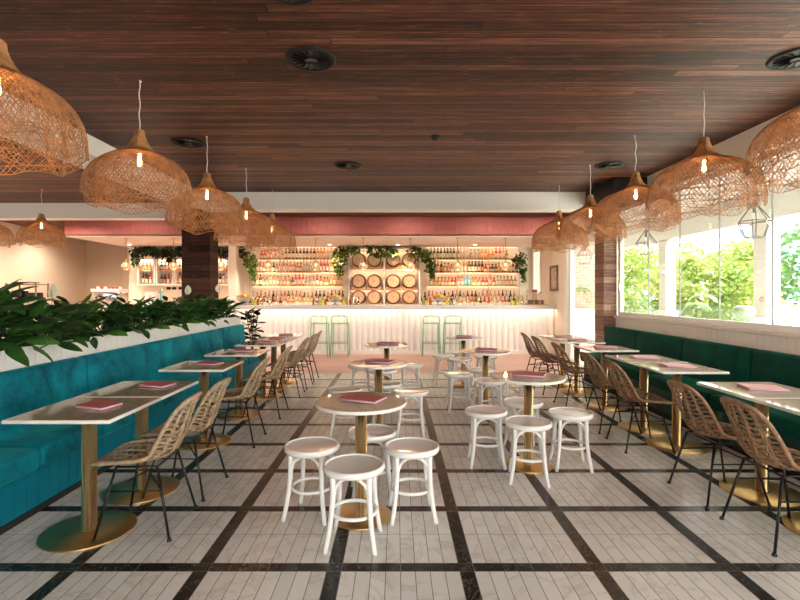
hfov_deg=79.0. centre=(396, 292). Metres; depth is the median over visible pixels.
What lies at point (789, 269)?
tree
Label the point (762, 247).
column
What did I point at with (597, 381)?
rattan chair
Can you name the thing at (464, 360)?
stool
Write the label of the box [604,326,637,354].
cushion
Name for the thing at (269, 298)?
cocktail shaker
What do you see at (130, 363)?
cushion
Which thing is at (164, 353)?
cushion
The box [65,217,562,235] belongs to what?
bulkhead
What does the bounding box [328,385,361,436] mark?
stool
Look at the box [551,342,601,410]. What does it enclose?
rattan chair
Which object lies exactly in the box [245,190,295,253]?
pendant lamp
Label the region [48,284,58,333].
flower
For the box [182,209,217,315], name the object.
pillar
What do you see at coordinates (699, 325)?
sill
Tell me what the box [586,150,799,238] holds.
ceiling
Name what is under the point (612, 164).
ceiling vent
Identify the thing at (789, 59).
ceiling vent
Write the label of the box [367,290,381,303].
barrel
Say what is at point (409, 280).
barrel
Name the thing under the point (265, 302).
countertop
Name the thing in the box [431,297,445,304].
fruit bowl
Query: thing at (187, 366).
cafe table
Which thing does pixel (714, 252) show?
tree
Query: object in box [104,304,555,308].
countertop
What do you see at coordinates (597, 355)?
seat cushion
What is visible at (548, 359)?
rattan chair
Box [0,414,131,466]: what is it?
seat cushion
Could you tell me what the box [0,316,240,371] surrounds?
planter box
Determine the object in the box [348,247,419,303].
rack
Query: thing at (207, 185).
pendant lamp
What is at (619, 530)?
floor
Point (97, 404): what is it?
book
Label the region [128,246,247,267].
hanging plant
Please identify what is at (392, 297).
barrel
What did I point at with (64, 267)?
wall
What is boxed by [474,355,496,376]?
stool
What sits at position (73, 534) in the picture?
cafe table
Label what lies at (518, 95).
ceiling
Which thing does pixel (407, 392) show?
stool
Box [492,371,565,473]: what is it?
round table
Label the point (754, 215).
lantern
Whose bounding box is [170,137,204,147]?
ceiling vent
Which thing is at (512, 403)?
stool
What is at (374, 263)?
barrel
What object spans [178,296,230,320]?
peace lily
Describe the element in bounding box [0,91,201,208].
ceiling beam
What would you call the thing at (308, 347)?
rattan chair
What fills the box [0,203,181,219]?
ceiling beam
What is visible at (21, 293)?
till
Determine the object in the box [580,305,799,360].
ground
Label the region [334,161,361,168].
ceiling vent
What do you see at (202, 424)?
rattan chair
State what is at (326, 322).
bar stool
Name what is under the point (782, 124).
pendant lamp
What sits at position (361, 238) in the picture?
globe pendant
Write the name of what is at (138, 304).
peace lily
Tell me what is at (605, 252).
pillar
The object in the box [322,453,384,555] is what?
stool
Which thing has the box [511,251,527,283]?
plant
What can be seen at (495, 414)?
stool
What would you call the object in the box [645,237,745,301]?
building
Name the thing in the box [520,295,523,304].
cocktail shaker
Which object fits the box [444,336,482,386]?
round table
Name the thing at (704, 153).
pendant lamp
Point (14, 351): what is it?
peace lily
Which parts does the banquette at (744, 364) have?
panel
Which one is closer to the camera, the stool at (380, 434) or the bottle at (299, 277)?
the stool at (380, 434)
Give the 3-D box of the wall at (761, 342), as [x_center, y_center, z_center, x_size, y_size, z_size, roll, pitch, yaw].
[3.825,-0.125,5.275,0.250,3.150,16.550,0,0,0]
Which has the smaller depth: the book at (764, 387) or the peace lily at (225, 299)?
the book at (764, 387)
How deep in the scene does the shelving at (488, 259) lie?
13.10 m
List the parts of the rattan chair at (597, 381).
leg, backrest, leg, under frame, seat, leg, leg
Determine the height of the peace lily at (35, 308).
0.608 m
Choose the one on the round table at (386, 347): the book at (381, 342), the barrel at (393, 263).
the book at (381, 342)
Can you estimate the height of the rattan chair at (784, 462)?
0.820 m
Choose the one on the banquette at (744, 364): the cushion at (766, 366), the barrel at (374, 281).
the cushion at (766, 366)
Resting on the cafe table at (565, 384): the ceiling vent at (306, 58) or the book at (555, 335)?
the book at (555, 335)
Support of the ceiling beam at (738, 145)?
attached to the ceiling at (518, 95)
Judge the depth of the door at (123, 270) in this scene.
15.86 m
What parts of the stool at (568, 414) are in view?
leg, leg, seat, leg, leg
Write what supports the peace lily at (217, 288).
on the planter box
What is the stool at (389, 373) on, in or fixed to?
on the floor
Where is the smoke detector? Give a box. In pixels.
[430,134,439,140]
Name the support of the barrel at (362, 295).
on the rack
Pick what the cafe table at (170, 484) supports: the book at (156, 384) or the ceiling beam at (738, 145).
the book at (156, 384)
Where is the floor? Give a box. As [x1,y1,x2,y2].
[0,354,799,599]
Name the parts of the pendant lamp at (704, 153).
cord, lamp shade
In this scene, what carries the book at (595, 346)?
on the cafe table at (604, 351)
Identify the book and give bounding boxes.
[75,399,122,409]
[139,381,175,387]
[196,360,222,364]
[233,349,253,351]
[257,341,275,342]
[269,337,284,338]
[340,392,386,403]
[365,358,394,363]
[377,341,397,344]
[455,335,472,337]
[475,347,497,350]
[512,370,546,377]
[555,335,572,336]
[568,338,587,340]
[593,345,617,347]
[630,355,660,358]
[660,363,696,367]
[737,383,790,391]
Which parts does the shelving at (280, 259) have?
shelf, shelf, shelf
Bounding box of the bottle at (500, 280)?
[499,276,502,285]
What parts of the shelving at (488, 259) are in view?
shelf, shelf, shelf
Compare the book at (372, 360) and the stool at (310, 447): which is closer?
the stool at (310, 447)
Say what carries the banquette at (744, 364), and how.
on the floor
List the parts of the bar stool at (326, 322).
backrest, seat, leg, leg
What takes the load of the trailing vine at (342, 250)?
hanging from the rack
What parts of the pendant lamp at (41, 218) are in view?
lamp shade, lamp shade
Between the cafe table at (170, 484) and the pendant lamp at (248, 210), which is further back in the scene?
the pendant lamp at (248, 210)
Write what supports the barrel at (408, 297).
on the rack
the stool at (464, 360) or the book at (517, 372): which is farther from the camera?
the stool at (464, 360)
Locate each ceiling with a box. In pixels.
[0,0,799,240]
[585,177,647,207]
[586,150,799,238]
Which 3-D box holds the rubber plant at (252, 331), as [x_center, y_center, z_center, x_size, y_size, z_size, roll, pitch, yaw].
[-2.720,0.847,9.182,0.492,1.205,0.458,0,0,28]
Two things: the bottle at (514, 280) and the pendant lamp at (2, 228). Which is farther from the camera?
the bottle at (514, 280)
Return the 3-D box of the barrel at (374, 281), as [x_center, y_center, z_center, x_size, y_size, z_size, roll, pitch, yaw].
[-0.600,-0.292,13.170,0.410,0.445,0.360,0,0,0]
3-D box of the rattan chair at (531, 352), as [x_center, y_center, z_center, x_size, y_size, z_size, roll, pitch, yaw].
[2.286,1.040,7.740,0.593,0.820,0.469,0,0,1]
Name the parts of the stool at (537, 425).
leg, leg, seat, leg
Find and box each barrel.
[351,253,366,268]
[351,274,366,289]
[351,290,366,303]
[367,253,381,268]
[367,274,381,289]
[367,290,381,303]
[386,253,400,268]
[386,274,400,289]
[386,290,400,303]
[402,253,416,268]
[402,274,416,289]
[402,290,416,303]
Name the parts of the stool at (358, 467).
leg, leg, seat, leg, leg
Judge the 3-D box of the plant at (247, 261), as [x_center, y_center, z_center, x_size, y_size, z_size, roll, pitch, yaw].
[-3.924,-0.693,12.992,0.422,0.854,0.374,0,0,-3]
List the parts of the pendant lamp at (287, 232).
lamp shade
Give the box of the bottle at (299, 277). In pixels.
[298,274,300,285]
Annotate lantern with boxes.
[577,245,592,263]
[635,229,656,254]
[737,185,771,238]
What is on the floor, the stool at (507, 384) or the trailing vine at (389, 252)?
the stool at (507, 384)
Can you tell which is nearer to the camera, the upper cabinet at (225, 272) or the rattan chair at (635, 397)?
the rattan chair at (635, 397)
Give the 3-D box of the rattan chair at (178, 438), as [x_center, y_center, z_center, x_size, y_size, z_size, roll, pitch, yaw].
[-1.541,1.040,3.041,0.593,0.820,0.468,0,0,-3]
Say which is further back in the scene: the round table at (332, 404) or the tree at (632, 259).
the tree at (632, 259)
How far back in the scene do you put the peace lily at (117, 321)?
4.96 m
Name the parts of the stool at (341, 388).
leg, seat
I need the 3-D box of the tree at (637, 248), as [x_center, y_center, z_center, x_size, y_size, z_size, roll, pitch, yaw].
[10.629,-0.883,24.453,4.822,4.714,4.797,0,0,-10]
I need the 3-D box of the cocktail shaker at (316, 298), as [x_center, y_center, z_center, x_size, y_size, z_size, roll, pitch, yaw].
[-1.893,0.171,11.550,0.088,0.228,0.088,0,0,0]
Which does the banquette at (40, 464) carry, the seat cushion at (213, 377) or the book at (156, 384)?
the seat cushion at (213, 377)
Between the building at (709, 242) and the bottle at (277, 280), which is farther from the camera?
the building at (709, 242)
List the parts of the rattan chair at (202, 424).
leg, leg, seat, under frame, leg, backrest, leg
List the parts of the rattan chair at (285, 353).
seat, under frame, leg, backrest, leg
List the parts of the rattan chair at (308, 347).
under frame, leg, backrest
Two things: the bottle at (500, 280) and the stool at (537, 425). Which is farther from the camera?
the bottle at (500, 280)
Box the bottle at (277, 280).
[276,276,279,285]
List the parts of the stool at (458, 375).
leg, leg, seat, leg, leg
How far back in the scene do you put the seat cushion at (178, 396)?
4.83 m
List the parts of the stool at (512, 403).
leg, leg, seat, leg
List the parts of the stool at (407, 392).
leg, seat, leg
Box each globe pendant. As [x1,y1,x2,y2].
[171,238,175,265]
[314,238,317,265]
[361,238,364,265]
[408,238,411,265]
[456,238,459,265]
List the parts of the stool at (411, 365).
leg, seat, leg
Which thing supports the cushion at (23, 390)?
on the banquette at (40, 464)
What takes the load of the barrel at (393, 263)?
on the rack
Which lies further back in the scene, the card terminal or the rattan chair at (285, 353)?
the card terminal
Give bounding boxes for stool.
[281,436,339,525]
[309,315,329,356]
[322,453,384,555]
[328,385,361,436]
[330,315,349,356]
[347,424,396,498]
[348,364,370,391]
[369,369,396,393]
[369,380,401,423]
[384,437,438,525]
[393,387,428,437]
[401,362,422,386]
[422,315,440,356]
[432,353,454,384]
[442,315,461,352]
[444,371,472,412]
[448,357,471,384]
[451,350,472,379]
[465,405,507,469]
[467,367,494,405]
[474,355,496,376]
[474,377,505,422]
[502,383,523,408]
[503,397,542,451]
[505,415,552,487]
[548,407,593,473]
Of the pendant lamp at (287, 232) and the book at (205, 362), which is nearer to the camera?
the book at (205, 362)
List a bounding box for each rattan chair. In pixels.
[90,391,201,541]
[140,377,231,501]
[205,357,270,447]
[240,345,292,418]
[266,337,308,398]
[276,333,315,389]
[287,330,321,381]
[521,332,558,384]
[531,336,574,394]
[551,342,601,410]
[579,351,642,433]
[603,359,676,453]
[667,380,772,509]
[719,397,799,556]
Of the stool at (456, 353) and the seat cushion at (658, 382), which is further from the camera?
the stool at (456, 353)
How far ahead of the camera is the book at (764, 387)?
3.52 m
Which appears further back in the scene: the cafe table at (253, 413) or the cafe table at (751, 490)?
the cafe table at (253, 413)
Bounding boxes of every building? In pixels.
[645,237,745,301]
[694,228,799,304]
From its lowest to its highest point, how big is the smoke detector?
0.045 m
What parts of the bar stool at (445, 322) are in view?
leg, backrest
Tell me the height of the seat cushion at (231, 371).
0.145 m
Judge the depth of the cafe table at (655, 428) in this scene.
5.17 m
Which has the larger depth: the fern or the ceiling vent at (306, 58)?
the fern
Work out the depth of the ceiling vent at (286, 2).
2.81 m
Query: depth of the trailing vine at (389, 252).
12.83 m
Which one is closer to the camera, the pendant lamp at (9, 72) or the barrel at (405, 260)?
the pendant lamp at (9, 72)
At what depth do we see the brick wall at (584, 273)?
15.90 m
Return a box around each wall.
[0,221,85,321]
[86,241,128,311]
[129,247,531,303]
[532,210,799,354]
[575,180,799,258]
[575,255,594,308]
[575,309,617,338]
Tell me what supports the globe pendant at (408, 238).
hanging from the soffit
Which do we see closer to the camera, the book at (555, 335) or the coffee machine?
the book at (555, 335)
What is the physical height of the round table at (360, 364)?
0.750 m
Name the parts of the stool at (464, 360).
seat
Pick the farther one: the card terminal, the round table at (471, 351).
the card terminal
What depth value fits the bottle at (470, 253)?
13.19 m
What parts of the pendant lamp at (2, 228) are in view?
lamp shade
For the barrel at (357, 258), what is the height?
0.445 m
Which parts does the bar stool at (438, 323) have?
leg, seat, backrest, leg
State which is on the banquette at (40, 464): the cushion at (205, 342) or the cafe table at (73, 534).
the cushion at (205, 342)
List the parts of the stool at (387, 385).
seat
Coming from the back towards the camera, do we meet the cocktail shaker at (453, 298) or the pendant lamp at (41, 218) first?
the cocktail shaker at (453, 298)
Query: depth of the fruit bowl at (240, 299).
11.51 m
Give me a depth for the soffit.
11.62 m
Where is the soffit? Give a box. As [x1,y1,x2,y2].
[65,235,554,246]
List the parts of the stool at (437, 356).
leg, leg, seat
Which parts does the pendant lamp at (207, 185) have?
lamp shade, lamp shade, cord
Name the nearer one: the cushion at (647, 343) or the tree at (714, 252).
the cushion at (647, 343)
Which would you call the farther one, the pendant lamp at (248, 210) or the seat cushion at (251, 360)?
the seat cushion at (251, 360)
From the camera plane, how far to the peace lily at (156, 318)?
5.86 m
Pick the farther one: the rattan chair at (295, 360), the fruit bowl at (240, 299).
the fruit bowl at (240, 299)
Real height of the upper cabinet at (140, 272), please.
0.760 m
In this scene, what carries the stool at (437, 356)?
on the floor
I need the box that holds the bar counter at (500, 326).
[96,304,555,353]
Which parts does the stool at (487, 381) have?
leg, seat, leg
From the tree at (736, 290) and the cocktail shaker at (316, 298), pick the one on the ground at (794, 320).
the tree at (736, 290)
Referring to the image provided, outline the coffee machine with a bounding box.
[91,289,127,304]
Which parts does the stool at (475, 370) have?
leg, seat, leg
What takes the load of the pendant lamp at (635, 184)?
hanging from the ceiling at (518, 95)
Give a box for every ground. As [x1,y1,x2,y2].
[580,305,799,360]
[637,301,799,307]
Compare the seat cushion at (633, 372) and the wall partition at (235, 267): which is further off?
the wall partition at (235, 267)
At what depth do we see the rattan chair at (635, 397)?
4.50 m
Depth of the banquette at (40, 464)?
3.80 m
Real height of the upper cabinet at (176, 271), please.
0.760 m
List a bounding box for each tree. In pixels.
[617,245,658,312]
[617,248,657,307]
[637,237,796,325]
[650,246,788,314]
[780,223,799,304]
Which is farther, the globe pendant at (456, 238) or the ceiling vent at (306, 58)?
the globe pendant at (456, 238)
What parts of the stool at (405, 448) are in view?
leg, leg, seat, leg, leg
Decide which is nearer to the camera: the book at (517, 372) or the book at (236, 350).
the book at (517, 372)
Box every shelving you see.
[249,247,342,300]
[425,247,519,301]
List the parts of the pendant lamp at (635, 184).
cord, lamp shade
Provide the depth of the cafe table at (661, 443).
4.56 m
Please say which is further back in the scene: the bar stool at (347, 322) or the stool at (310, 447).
the bar stool at (347, 322)
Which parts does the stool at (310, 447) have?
leg, leg, seat, leg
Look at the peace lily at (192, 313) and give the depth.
6.81 m
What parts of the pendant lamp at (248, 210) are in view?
lamp shade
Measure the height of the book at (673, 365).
0.019 m
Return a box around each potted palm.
[575,287,632,344]
[617,287,717,317]
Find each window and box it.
[533,249,540,293]
[618,142,799,332]
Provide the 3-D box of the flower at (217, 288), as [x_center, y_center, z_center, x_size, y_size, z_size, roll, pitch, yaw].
[-2.979,0.176,8.067,0.109,0.650,0.066,0,0,-22]
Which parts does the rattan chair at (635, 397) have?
leg, backrest, leg, under frame, seat, leg, leg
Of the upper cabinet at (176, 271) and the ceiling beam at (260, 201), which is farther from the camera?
the upper cabinet at (176, 271)
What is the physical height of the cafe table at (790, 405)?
0.750 m
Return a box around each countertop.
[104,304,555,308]
[265,302,507,303]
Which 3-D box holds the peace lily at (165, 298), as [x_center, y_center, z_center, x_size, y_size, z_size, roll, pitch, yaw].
[-3.050,0.266,6.333,0.934,0.489,0.861,0,0,-29]
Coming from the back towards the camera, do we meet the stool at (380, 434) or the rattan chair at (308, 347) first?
the rattan chair at (308, 347)
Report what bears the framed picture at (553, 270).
attached to the wall at (761, 342)
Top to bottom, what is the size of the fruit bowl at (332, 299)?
0.180 m
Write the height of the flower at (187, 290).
0.612 m
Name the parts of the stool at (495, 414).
leg, leg, seat, leg, leg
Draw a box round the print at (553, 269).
[551,267,555,288]
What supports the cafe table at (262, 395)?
on the floor
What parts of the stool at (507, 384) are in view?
leg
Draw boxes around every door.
[119,264,128,302]
[564,226,594,358]
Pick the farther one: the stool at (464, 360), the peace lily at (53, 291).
the stool at (464, 360)
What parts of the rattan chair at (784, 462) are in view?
leg, backrest, under frame, seat, leg, leg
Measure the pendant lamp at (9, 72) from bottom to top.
1.034 m
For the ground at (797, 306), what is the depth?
53.17 m
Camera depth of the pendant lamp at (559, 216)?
7.58 m
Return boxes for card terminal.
[145,292,156,304]
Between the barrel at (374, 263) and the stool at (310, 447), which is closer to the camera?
the stool at (310, 447)
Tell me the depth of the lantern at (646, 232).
8.72 m
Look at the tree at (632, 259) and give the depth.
17.51 m
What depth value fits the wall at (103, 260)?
15.90 m
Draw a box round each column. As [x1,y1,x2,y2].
[655,241,678,315]
[750,222,785,324]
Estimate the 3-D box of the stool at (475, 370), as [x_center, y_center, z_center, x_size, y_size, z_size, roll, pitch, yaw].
[1.106,1.222,6.343,0.361,0.463,0.361,0,0,-17]
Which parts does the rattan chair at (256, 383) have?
leg, leg, seat, under frame, leg, backrest, leg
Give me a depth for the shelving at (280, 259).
13.10 m
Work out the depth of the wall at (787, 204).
7.98 m
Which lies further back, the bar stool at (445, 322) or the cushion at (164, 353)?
the bar stool at (445, 322)
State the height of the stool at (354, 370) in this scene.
0.463 m
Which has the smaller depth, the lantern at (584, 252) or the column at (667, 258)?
the column at (667, 258)
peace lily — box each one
[0,278,60,366]
[0,290,105,363]
[3,294,127,348]
[7,284,106,347]
[65,296,169,338]
[66,299,153,336]
[115,298,188,329]
[130,295,199,331]
[161,285,218,325]
[170,294,219,326]
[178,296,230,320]
[195,284,241,323]
[206,298,245,319]
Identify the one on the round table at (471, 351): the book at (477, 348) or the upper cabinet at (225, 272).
the book at (477, 348)
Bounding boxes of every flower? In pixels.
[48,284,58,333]
[185,285,190,297]
[215,284,220,297]
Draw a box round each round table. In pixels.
[315,392,406,530]
[349,359,407,438]
[365,342,407,391]
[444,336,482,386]
[461,348,510,404]
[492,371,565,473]
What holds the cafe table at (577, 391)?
on the floor
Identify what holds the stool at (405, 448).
on the floor
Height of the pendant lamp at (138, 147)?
1.034 m
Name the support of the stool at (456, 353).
on the floor
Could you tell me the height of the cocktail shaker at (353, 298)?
0.228 m
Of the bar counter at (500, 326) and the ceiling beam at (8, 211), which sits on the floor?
the bar counter at (500, 326)
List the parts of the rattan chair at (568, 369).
leg, backrest, leg, under frame, seat, leg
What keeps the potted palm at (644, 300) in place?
on the ground at (794, 320)
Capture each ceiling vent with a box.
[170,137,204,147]
[275,0,313,5]
[285,46,335,71]
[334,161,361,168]
[594,161,623,168]
[765,47,799,70]
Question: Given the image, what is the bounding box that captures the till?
[2,282,53,337]
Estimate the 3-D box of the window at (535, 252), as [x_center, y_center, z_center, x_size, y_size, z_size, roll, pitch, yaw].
[3.792,-0.560,12.925,0.115,1.180,0.750,0,0,0]
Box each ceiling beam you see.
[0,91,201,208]
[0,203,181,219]
[202,192,584,211]
[647,106,799,190]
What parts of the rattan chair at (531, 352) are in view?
backrest, under frame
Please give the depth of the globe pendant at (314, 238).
11.10 m
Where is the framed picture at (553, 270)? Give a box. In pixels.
[549,265,557,290]
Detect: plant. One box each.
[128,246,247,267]
[239,306,266,348]
[242,251,258,282]
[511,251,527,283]
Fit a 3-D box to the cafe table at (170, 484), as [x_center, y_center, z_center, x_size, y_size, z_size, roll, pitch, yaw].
[-1.875,1.075,3.570,0.596,0.750,0.596,0,0,0]
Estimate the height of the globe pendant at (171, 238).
0.738 m
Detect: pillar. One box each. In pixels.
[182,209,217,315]
[595,208,616,344]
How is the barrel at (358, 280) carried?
on the rack
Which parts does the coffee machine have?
cup rail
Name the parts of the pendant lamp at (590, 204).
cord, lamp shade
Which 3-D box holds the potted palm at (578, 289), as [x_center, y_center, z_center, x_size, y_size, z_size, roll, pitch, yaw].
[4.787,0.661,11.287,1.296,1.618,1.220,0,0,25]
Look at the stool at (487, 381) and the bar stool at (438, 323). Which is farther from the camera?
the bar stool at (438, 323)
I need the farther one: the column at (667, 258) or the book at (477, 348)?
the column at (667, 258)
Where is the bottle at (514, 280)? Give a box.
[513,276,516,285]
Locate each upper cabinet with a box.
[137,257,155,284]
[156,257,173,284]
[174,257,181,284]
[218,257,227,284]
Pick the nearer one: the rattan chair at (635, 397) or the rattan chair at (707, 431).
the rattan chair at (707, 431)
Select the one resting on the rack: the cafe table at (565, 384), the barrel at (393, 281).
the barrel at (393, 281)
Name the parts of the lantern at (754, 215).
frame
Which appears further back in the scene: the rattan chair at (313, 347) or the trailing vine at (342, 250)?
the trailing vine at (342, 250)
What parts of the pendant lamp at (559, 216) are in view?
lamp shade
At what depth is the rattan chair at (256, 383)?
4.64 m
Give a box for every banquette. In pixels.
[0,324,266,534]
[580,326,799,478]
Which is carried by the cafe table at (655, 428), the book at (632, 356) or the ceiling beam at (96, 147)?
the book at (632, 356)
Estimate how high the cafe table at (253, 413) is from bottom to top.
0.750 m
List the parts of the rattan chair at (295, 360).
seat, under frame, leg, backrest, leg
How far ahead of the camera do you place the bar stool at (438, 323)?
11.04 m
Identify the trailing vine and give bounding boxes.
[332,245,360,278]
[364,245,398,258]
[404,246,435,279]
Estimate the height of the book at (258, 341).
0.022 m
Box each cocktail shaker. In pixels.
[268,295,271,304]
[315,295,318,304]
[352,295,355,304]
[452,295,455,304]
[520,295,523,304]
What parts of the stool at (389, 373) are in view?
seat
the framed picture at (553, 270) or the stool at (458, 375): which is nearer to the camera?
the stool at (458, 375)
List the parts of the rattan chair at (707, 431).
leg, backrest, leg, under frame, leg, seat, leg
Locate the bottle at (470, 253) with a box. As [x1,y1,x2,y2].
[469,249,472,258]
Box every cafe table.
[1,397,160,552]
[76,381,197,504]
[158,361,243,449]
[204,349,269,420]
[235,341,288,399]
[250,337,296,390]
[262,334,304,382]
[539,335,587,386]
[550,339,605,394]
[573,345,638,410]
[605,355,684,434]
[631,362,729,454]
[696,382,799,507]
[752,398,799,535]
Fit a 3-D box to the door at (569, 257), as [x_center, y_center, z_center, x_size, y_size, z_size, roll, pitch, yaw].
[3.810,0.090,9.655,0.180,2.720,2.190,0,0,0]
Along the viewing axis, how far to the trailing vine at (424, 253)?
12.83 m
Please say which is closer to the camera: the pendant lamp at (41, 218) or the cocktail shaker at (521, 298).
the pendant lamp at (41, 218)
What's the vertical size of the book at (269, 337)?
0.022 m
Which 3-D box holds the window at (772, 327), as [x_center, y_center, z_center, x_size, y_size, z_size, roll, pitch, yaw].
[3.739,-0.517,2.595,0.122,1.785,11.190,0,0,0]
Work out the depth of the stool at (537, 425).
3.68 m
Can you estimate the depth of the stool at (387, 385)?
5.23 m
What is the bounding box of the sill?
[614,315,799,338]
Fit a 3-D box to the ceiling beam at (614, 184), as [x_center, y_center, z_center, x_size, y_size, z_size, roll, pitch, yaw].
[3.560,-1.558,7.609,0.780,0.285,1.082,0,0,0]
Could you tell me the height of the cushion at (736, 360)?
0.468 m
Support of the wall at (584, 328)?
on the ground at (794, 320)
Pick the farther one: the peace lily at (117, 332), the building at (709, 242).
the building at (709, 242)
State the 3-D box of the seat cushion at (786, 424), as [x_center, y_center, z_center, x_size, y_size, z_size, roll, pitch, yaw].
[3.300,1.067,4.225,0.440,0.145,1.144,0,0,0]
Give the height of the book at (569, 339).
0.019 m
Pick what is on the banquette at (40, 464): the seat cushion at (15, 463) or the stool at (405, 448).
the seat cushion at (15, 463)
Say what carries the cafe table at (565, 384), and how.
on the floor
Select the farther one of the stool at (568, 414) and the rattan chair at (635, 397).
the rattan chair at (635, 397)
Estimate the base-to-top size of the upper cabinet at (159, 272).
0.760 m
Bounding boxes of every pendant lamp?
[0,39,89,176]
[0,225,15,247]
[15,189,66,247]
[79,80,191,215]
[165,136,243,234]
[214,168,275,246]
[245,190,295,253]
[531,185,588,252]
[555,165,626,244]
[590,135,681,234]
[645,90,768,220]
[742,106,799,193]
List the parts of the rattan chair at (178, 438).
leg, leg, seat, under frame, leg, backrest, leg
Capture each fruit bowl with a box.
[236,297,250,304]
[327,297,341,304]
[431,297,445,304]
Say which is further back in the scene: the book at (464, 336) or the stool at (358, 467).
the book at (464, 336)
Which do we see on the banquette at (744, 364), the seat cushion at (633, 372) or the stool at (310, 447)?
the seat cushion at (633, 372)
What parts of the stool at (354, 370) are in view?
leg, leg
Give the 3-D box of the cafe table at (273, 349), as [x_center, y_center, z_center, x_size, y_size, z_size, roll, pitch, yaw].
[-1.875,1.075,7.410,0.596,0.750,0.596,0,0,0]
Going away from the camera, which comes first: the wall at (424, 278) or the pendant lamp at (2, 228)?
the pendant lamp at (2, 228)
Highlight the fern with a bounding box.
[85,308,131,328]
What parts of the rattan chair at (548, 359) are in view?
backrest, under frame, seat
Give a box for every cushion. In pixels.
[0,357,87,439]
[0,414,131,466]
[0,448,38,486]
[78,344,151,392]
[132,389,186,421]
[143,335,193,380]
[161,372,222,395]
[188,329,222,360]
[215,357,247,377]
[218,324,245,348]
[247,352,266,365]
[580,352,617,366]
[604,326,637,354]
[609,361,671,381]
[635,331,688,360]
[649,375,725,405]
[682,338,758,381]
[710,394,799,440]
[751,349,799,388]
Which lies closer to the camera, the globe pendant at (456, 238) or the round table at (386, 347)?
the round table at (386, 347)
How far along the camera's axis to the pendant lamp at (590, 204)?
6.38 m
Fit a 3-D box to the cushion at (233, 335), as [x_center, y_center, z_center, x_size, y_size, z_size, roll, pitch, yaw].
[-2.754,0.788,8.095,0.161,0.468,1.076,0,0,0]
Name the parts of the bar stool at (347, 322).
leg, leg, backrest, seat, leg, leg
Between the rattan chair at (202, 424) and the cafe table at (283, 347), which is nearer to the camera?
the rattan chair at (202, 424)
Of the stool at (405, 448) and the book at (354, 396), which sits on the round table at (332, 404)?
the book at (354, 396)
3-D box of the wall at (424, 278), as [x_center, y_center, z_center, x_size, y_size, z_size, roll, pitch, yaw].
[-1.750,0.050,13.475,11.300,2.800,0.150,0,0,0]
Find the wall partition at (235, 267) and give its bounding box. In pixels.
[228,245,243,303]
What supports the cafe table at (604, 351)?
on the floor
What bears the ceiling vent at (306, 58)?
in the ceiling at (518, 95)
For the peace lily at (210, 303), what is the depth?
7.23 m
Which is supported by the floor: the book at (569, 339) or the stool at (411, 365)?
the stool at (411, 365)
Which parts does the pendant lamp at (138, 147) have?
lamp shade, cord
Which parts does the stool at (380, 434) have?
leg, seat, leg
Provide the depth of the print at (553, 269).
11.54 m
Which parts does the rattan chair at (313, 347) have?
under frame, backrest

